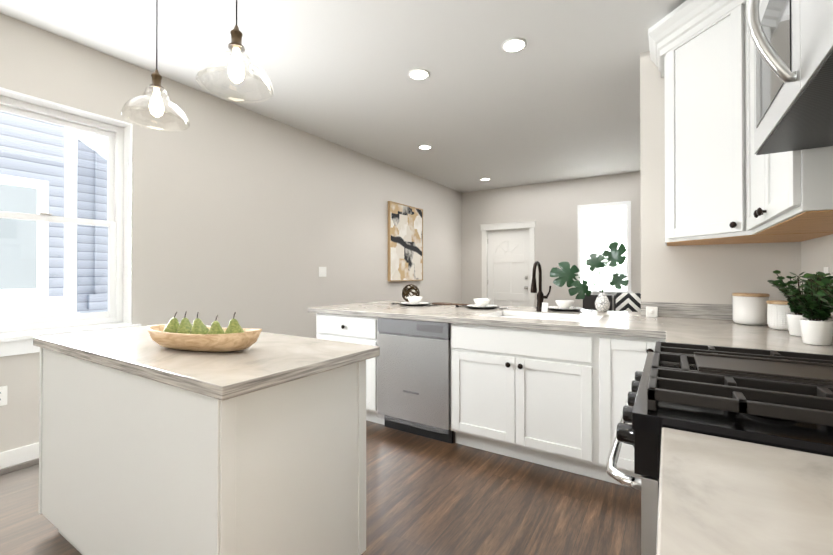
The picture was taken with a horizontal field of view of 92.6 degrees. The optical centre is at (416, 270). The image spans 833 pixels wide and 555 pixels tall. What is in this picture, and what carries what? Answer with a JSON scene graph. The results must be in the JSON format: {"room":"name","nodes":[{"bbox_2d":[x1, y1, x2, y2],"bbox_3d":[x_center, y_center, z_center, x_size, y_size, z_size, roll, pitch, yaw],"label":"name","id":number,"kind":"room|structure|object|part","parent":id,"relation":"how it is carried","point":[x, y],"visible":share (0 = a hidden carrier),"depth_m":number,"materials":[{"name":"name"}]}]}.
{"room":"kitchen","nodes":[
{"label":"kitchen","id":0,"kind":"room"},
{"bbox_2d":[0,13,461,451],"bbox_3d":[-1.746,-0.162,3.838,0.200,2.800,9.930,0,0,32],"label":"wall","id":1,"kind":"structure","parent":0,"point":[251,219],"depth_m":3.69,"materials":[{"name":"grey paint"}]},
{"bbox_2d":[0,386,6,405],"bbox_3d":[-2.525,0.759,2.406,0.009,0.116,0.072,0,0,32],"label":"electrical outlet","id":2,"kind":"object","parent":1,"relation":"attached to","point":[3,389],"depth_m":2.42,"materials":[{"name":"white plastic"}]},
{"bbox_2d":[0,442,38,474],"bbox_3d":[-1.648,1.173,3.768,0.033,0.130,9.530,0,0,32],"label":"baseboard","id":3,"kind":"structure","parent":1,"relation":"attached to","point":[19,458],"depth_m":2.45,"materials":[{"name":"white wood"}]},
{"bbox_2d":[0,87,140,356],"bbox_3d":[-2.470,-0.299,2.664,0.235,1.640,1.030,0,0,32],"label":"window","id":4,"kind":"structure","parent":1,"relation":"in","point":[118,134],"depth_m":2.87,"materials":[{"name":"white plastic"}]},
{"bbox_3d":[-2.535,-0.361,2.705,0.038,1.335,0.750,0,0,32],"label":"glass","id":5,"kind":"part","parent":4,"relation":"part of","materials":[{"name":"white"}]},
{"bbox_2d":[319,267,325,276],"bbox_3d":[-1.096,0.008,4.662,0.014,0.116,0.116,0,0,32],"label":"switch plate","id":6,"kind":"object","parent":1,"relation":"attached to","point":[322,270],"depth_m":4.66,"materials":[{"name":"white plastic"}]},
{"bbox_2d":[388,201,422,280],"bbox_3d":[-0.154,-0.429,6.122,0.043,1.160,0.910,0,0,32],"label":"framed painting","id":7,"kind":"object","parent":1,"relation":"attached to","point":[405,242],"visible":1,"depth_m":6.06,"materials":[{"name":"paper"}]},
{"bbox_2d":[0,420,640,554],"bbox_3d":[0.072,1.256,2.678,4.505,0.050,9.930,0,0,32],"label":"floor","id":8,"kind":"structure","parent":0,"point":[426,496],"depth_m":2.06,"materials":[{"name":"brown wood"}]},
{"bbox_2d":[33,342,369,554],"bbox_3d":[-0.980,0.789,1.729,1.446,0.873,0.624,0,0,32],"label":"kitchen island","id":9,"kind":"object","parent":8,"relation":"on","point":[148,445],"depth_m":1.35,"materials":[{"name":"laminate"}]},
{"bbox_2d":[33,322,379,401],"bbox_3d":[-0.985,0.332,1.767,1.540,0.040,0.690,0,0,32],"label":"island countertop","id":10,"kind":"structure","parent":9,"relation":"on","point":[274,359],"depth_m":1.44,"materials":[{"name":"white stone"}]},
{"bbox_2d":[146,311,261,351],"bbox_3d":[-0.850,0.234,1.587,0.508,0.152,0.248,0,0,32],"label":"dough bowl","id":11,"kind":"object","parent":10,"relation":"on","point":[197,335],"visible":1,"depth_m":1.52,"materials":[{"name":"brown wood"}]},
{"bbox_2d":[316,333,375,422],"bbox_3d":[-0.443,0.801,3.549,0.686,0.872,0.655,0,0,32],"label":"base cabinet","id":12,"kind":"object","parent":8,"relation":"on","point":[342,337],"depth_m":3.17,"materials":[{"name":"white wood"}]},
{"bbox_2d":[376,337,459,443],"bbox_3d":[0.121,0.799,3.191,0.786,0.872,0.655,0,0,32],"label":"base cabinet","id":13,"kind":"object","parent":8,"relation":"on","point":[418,384],"depth_m":2.90,"materials":[{"name":"white"}]},
{"bbox_2d":[376,318,452,443],"bbox_3d":[-0.023,0.797,2.965,0.630,0.872,0.120,0,0,32],"label":"dishwasher","id":14,"kind":"object","parent":13,"relation":"in","point":[414,362],"depth_m":2.92,"materials":[{"name":"silver metal"}]},
{"bbox_2d":[460,349,595,478],"bbox_3d":[0.788,0.796,2.768,0.930,0.872,0.655,0,0,32],"label":"base cabinet","id":15,"kind":"object","parent":8,"relation":"on","point":[542,384],"depth_m":2.48,"materials":[{"name":"white wood"}]},
{"bbox_2d":[308,301,832,364],"bbox_3d":[0.558,0.338,2.753,3.352,0.040,1.872,0,0,32],"label":"countertop","id":16,"kind":"structure","parent":15,"relation":"on","point":[619,337],"depth_m":2.49,"materials":[{"name":"white stone"}]},
{"bbox_2d":[402,284,419,301],"bbox_3d":[-0.061,0.229,4.088,0.186,0.187,0.185,0,0,32],"label":"decorative sphere","id":17,"kind":"object","parent":16,"relation":"on","point":[405,292],"visible":0.71,"depth_m":4.06,"materials":[{"name":"brown metal"}]},
{"bbox_2d":[391,296,437,305],"bbox_3d":[-0.013,0.283,3.761,0.429,0.078,0.310,0,0,32],"label":"place setting","id":18,"kind":"object","parent":16,"relation":"on","point":[414,300],"visible":1,"depth_m":3.72,"materials":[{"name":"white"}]},
{"bbox_2d":[432,302,469,304],"bbox_3d":[0.331,0.316,3.816,0.410,0.014,0.150,0,0,32],"label":"paddle board","id":19,"kind":"object","parent":16,"relation":"on","point":[441,303],"visible":0.94,"depth_m":3.79,"materials":[{"name":"brown wood"}]},
{"bbox_2d":[456,298,507,308],"bbox_3d":[0.571,0.282,3.451,0.429,0.078,0.310,0,0,32],"label":"place setting","id":20,"kind":"object","parent":16,"relation":"on","point":[482,303],"visible":0.98,"depth_m":3.41,"materials":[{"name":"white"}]},
{"bbox_2d":[476,309,603,320],"bbox_3d":[0.891,0.420,2.839,0.764,0.202,0.474,0,0,32],"label":"sink","id":21,"kind":"object","parent":16,"relation":"in","point":[499,312],"depth_m":2.99,"materials":[{"name":"white ceramic"}]},
{"bbox_2d":[530,261,550,312],"bbox_3d":[0.959,0.121,3.062,0.120,0.398,0.236,0,0,32],"label":"faucet","id":22,"kind":"object","parent":16,"relation":"on","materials":[{"name":"black metal"}]},
{"bbox_2d":[536,300,592,311],"bbox_3d":[1.216,0.281,3.255,0.429,0.078,0.310,0,0,32],"label":"place setting","id":23,"kind":"object","parent":16,"relation":"on","point":[564,305],"visible":0.98,"depth_m":3.21,"materials":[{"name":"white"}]},
{"bbox_2d":[550,242,628,311],"bbox_3d":[1.354,0.050,3.161,0.595,0.538,0.260,0,0,32],"label":"vase","id":24,"kind":"object","parent":16,"relation":"on","point":[565,273],"visible":1,"depth_m":3.12,"materials":[{"name":"green plant"}]},
{"bbox_2d":[646,306,657,316],"bbox_3d":[1.631,0.282,2.756,0.070,0.070,0.049,0,0,32],"label":"electrical outlet","id":25,"kind":"object","parent":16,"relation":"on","point":[651,311],"visible":0.98,"depth_m":2.74,"materials":[{"name":"white plastic"}]},
{"bbox_2d":[732,293,769,324],"bbox_3d":[1.989,0.224,2.369,0.172,0.181,0.172,0,0,32],"label":"canister","id":26,"kind":"object","parent":16,"relation":"on","point":[749,308],"visible":0.96,"depth_m":2.31,"materials":[{"name":"white ceramic"}]},
{"bbox_2d":[766,300,797,329],"bbox_3d":[1.984,0.238,2.147,0.144,0.151,0.144,0,0,32],"label":"canister","id":27,"kind":"object","parent":16,"relation":"on","point":[778,311],"visible":0.58,"depth_m":2.12,"materials":[{"name":"white ceramic"}]},
{"bbox_2d":[767,270,829,336],"bbox_3d":[1.866,0.153,1.924,0.262,0.318,0.266,0,0,32],"label":"potted plant","id":28,"kind":"object","parent":16,"relation":"on","point":[793,321],"visible":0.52,"depth_m":1.92,"materials":[{"name":"green plant"}]},
{"bbox_3d":[1.861,0.261,1.924,0.104,0.102,0.104,0,0,32],"label":"pot","id":29,"kind":"part","parent":28,"relation":"part of","materials":[{"name":"white ceramic"}]},
{"bbox_2d":[785,271,832,345],"bbox_3d":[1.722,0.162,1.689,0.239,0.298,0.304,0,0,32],"label":"potted plant","id":30,"kind":"object","parent":16,"relation":"on","point":[816,325],"visible":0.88,"depth_m":1.67,"materials":[{"name":"green plant"}]},
{"bbox_3d":[1.702,0.260,1.692,0.104,0.102,0.104,0,0,32],"label":"pot","id":31,"kind":"part","parent":30,"relation":"part of","materials":[{"name":"white ceramic"}]},
{"bbox_2d":[583,294,611,310],"bbox_3d":[2.740,0.811,6.093,0.420,0.880,0.450,0,0,32],"label":"chair","id":32,"kind":"object","parent":8,"relation":"on","point":[589,302],"visible":0.06,"depth_m":6.27,"materials":[{"name":"black leather"}]},
{"bbox_2d":[614,295,615,310],"bbox_3d":[3.120,0.810,5.852,0.420,0.880,0.450,0,0,32],"label":"chair","id":33,"kind":"object","parent":8,"relation":"on","point":[614,302],"visible":0.04,"depth_m":6.09,"materials":[{"name":"black leather"}]},
{"bbox_2d":[616,293,640,311],"bbox_3d":[3.153,0.525,5.850,0.400,0.400,0.159,0,0,32],"label":"pillow","id":34,"kind":"object","parent":33,"relation":"on","point":[630,302],"visible":0.46,"depth_m":5.82,"materials":[{"name":"fabric"}]},
{"bbox_2d":[596,361,643,486],"bbox_3d":[1.312,0.794,2.437,0.310,0.872,0.655,0,0,32],"label":"base cabinet","id":35,"kind":"object","parent":8,"relation":"on","point":[613,382],"depth_m":2.23,"materials":[{"name":"white wood"}]},
{"bbox_2d":[606,341,832,554],"bbox_3d":[0.920,0.728,0.960,0.780,0.987,0.754,0,0,32],"label":"range","id":36,"kind":"object","parent":8,"relation":"on","point":[780,399],"visible":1,"depth_m":0.82,"materials":[{"name":"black metal"}]},
{"bbox_2d":[0,0,685,192],"bbox_3d":[0.072,-1.619,2.695,4.505,0.100,9.930,0,0,32],"label":"ceiling","id":37,"kind":"structure","parent":0,"point":[556,98],"depth_m":3.06,"materials":[{"name":"white paint"}]},
{"bbox_2d":[120,0,189,130],"bbox_3d":[-1.275,-1.152,1.953,0.284,0.839,0.284,0,0,32],"label":"pendant light","id":38,"kind":"object","parent":37,"relation":"hanging from","point":[156,107],"visible":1,"depth_m":1.94,"materials":[{"name":"clear glass"}]},
{"bbox_3d":[-1.275,-0.815,1.951,0.284,0.165,0.284,0,0,32],"label":"lamp shade","id":39,"kind":"part","parent":38,"relation":"part of","materials":[{"name":"clear glass"}]},
{"bbox_2d":[149,0,163,91],"bbox_3d":[-1.275,-1.233,1.953,0.120,0.678,0.120,0,0,32],"label":"socket","id":40,"kind":"object","parent":38,"relation":"attached to","point":[156,77],"depth_m":1.95,"materials":[{"name":"gold metal"}]},
{"bbox_3d":[-1.275,-0.825,1.951,0.062,0.135,0.062,0,0,32],"label":"bulb","id":41,"kind":"part","parent":38,"relation":"part of","materials":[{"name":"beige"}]},
{"bbox_2d":[196,0,273,102],"bbox_3d":[-0.726,-1.154,1.605,0.284,0.839,0.284,0,0,32],"label":"pendant light","id":42,"kind":"object","parent":37,"relation":"hanging from","point":[235,70],"visible":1,"depth_m":1.59,"materials":[{"name":"clear glass"}]},
{"bbox_3d":[-0.726,-0.817,1.603,0.284,0.165,0.284,0,0,32],"label":"lamp shade","id":43,"kind":"part","parent":42,"relation":"part of","materials":[{"name":"clear glass"}]},
{"bbox_2d":[228,0,244,52],"bbox_3d":[-0.726,-1.235,1.605,0.120,0.678,0.120,0,0,32],"label":"socket","id":44,"kind":"object","parent":42,"relation":"attached to","point":[236,35],"depth_m":1.59,"materials":[{"name":"gold metal"}]},
{"bbox_3d":[-0.726,-0.827,1.603,0.062,0.135,0.062,0,0,32],"label":"bulb","id":45,"kind":"part","parent":42,"relation":"part of","materials":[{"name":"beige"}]},
{"bbox_2d":[408,68,429,79],"bbox_3d":[0.020,-1.561,3.147,0.171,0.009,0.172,0,0,32],"label":"recessed light","id":46,"kind":"object","parent":37,"relation":"in","point":[417,74],"depth_m":3.15,"materials":[{"name":"white"}]},
{"bbox_2d":[418,145,431,148],"bbox_3d":[0.108,-1.551,4.954,0.166,0.009,0.167,0,0,32],"label":"recessed light","id":47,"kind":"object","parent":37,"relation":"in","point":[420,146],"depth_m":4.95,"materials":[{"name":"white plastic"}]},
{"bbox_2d":[502,37,526,51],"bbox_3d":[0.673,-1.563,2.744,0.165,0.009,0.175,0,0,32],"label":"recessed light","id":48,"kind":"object","parent":37,"relation":"in","point":[516,44],"depth_m":2.74,"materials":[{"name":"white"}]},
{"bbox_2d":[462,171,640,310],"bbox_3d":[2.675,-0.145,6.796,4.105,2.800,0.200,0,0,32],"label":"wall","id":49,"kind":"structure","parent":0,"point":[550,208],"depth_m":6.91,"materials":[{"name":"grey paint"}]},
{"bbox_2d":[481,221,535,306],"bbox_3d":[1.715,0.186,7.385,1.060,2.145,0.230,0,0,32],"label":"entry door","id":50,"kind":"structure","parent":49,"relation":"in","point":[508,255],"depth_m":7.35,"materials":[{"name":"paint"},{"name":"metal"}]},
{"bbox_2d":[577,201,632,297],"bbox_3d":[3.077,-0.334,6.519,0.830,1.535,0.240,0,0,32],"label":"window","id":51,"kind":"structure","parent":49,"relation":"in","point":[584,212],"depth_m":6.54,"materials":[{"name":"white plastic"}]},
{"bbox_3d":[3.119,-0.359,6.586,0.500,1.195,0.037,0,0,32],"label":"glass","id":52,"kind":"part","parent":51,"relation":"part of","materials":[{"name":"white"}]},
{"bbox_2d":[640,51,800,304],"bbox_3d":[2.003,-0.169,2.688,0.845,2.800,0.140,0,0,32],"label":"wall","id":53,"kind":"structure","parent":0,"point":[713,274],"depth_m":2.74,"materials":[{"name":"grey paint"}]},
{"bbox_2d":[640,302,732,320],"bbox_3d":[1.958,0.267,2.615,0.839,0.099,0.020,0,0,32],"label":"backsplash","id":54,"kind":"structure","parent":53,"relation":"attached to","point":[665,309],"depth_m":2.68,"materials":[{"name":"white stone"}]},
{"bbox_2d":[656,427,832,554],"bbox_3d":[0.056,0.319,-0.531,0.685,0.040,2.682,0,0,32],"label":"countertop","id":55,"kind":"structure","parent":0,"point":[718,495],"depth_m":0.53,"materials":[{"name":"white stone"}]},
{"bbox_2d":[801,234,832,314],"bbox_3d":[1.891,-0.175,1.534,0.200,2.800,9.930,0,0,32],"label":"wall","id":56,"kind":"structure","parent":0,"point":[816,254],"depth_m":2.15,"materials":[{"name":"grey paint"}]},
{"bbox_2d":[648,0,832,245],"bbox_3d":[1.126,-0.864,1.251,0.776,1.356,3.226,0,0,32],"label":"upper cabinet","id":57,"kind":"object","parent":56,"relation":"attached to","point":[724,184],"visible":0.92,"depth_m":0.59,"materials":[{"name":"white wood"}]},
{"bbox_2d":[747,0,832,154],"bbox_3d":[1.049,-0.592,0.886,0.518,0.426,0.754,0,0,32],"label":"over-the-range microwave","id":58,"kind":"object","parent":57,"relation":"attached to","point":[792,40],"visible":1,"depth_m":0.93,"materials":[{"name":"silver metal"}]},
{"bbox_3d":[0.800,-0.597,0.899,0.082,0.357,0.022,0,0,32],"label":"microwave hood handle","id":59,"kind":"part","parent":58,"relation":"part of","materials":[{"name":"silver metal"}]},
{"bbox_2d":[824,267,829,276],"bbox_3d":[2.064,0.037,2.004,0.009,0.116,0.072,0,0,32],"label":"switch plate","id":60,"kind":"object","parent":56,"relation":"attached to","point":[826,269],"depth_m":1.98,"materials":[{"name":"white plastic"}]},
{"label":"outside","id":61,"kind":"structure","parent":0,"visible":0},
{"bbox_2d":[0,111,620,318],"bbox_3d":[3.510,-2.052,5.550,16.000,7.400,25.430,0,0,32],"label":"house","id":62,"kind":"structure","parent":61,"point":[48,198],"depth_m":4.54,"materials":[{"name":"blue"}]}
]}

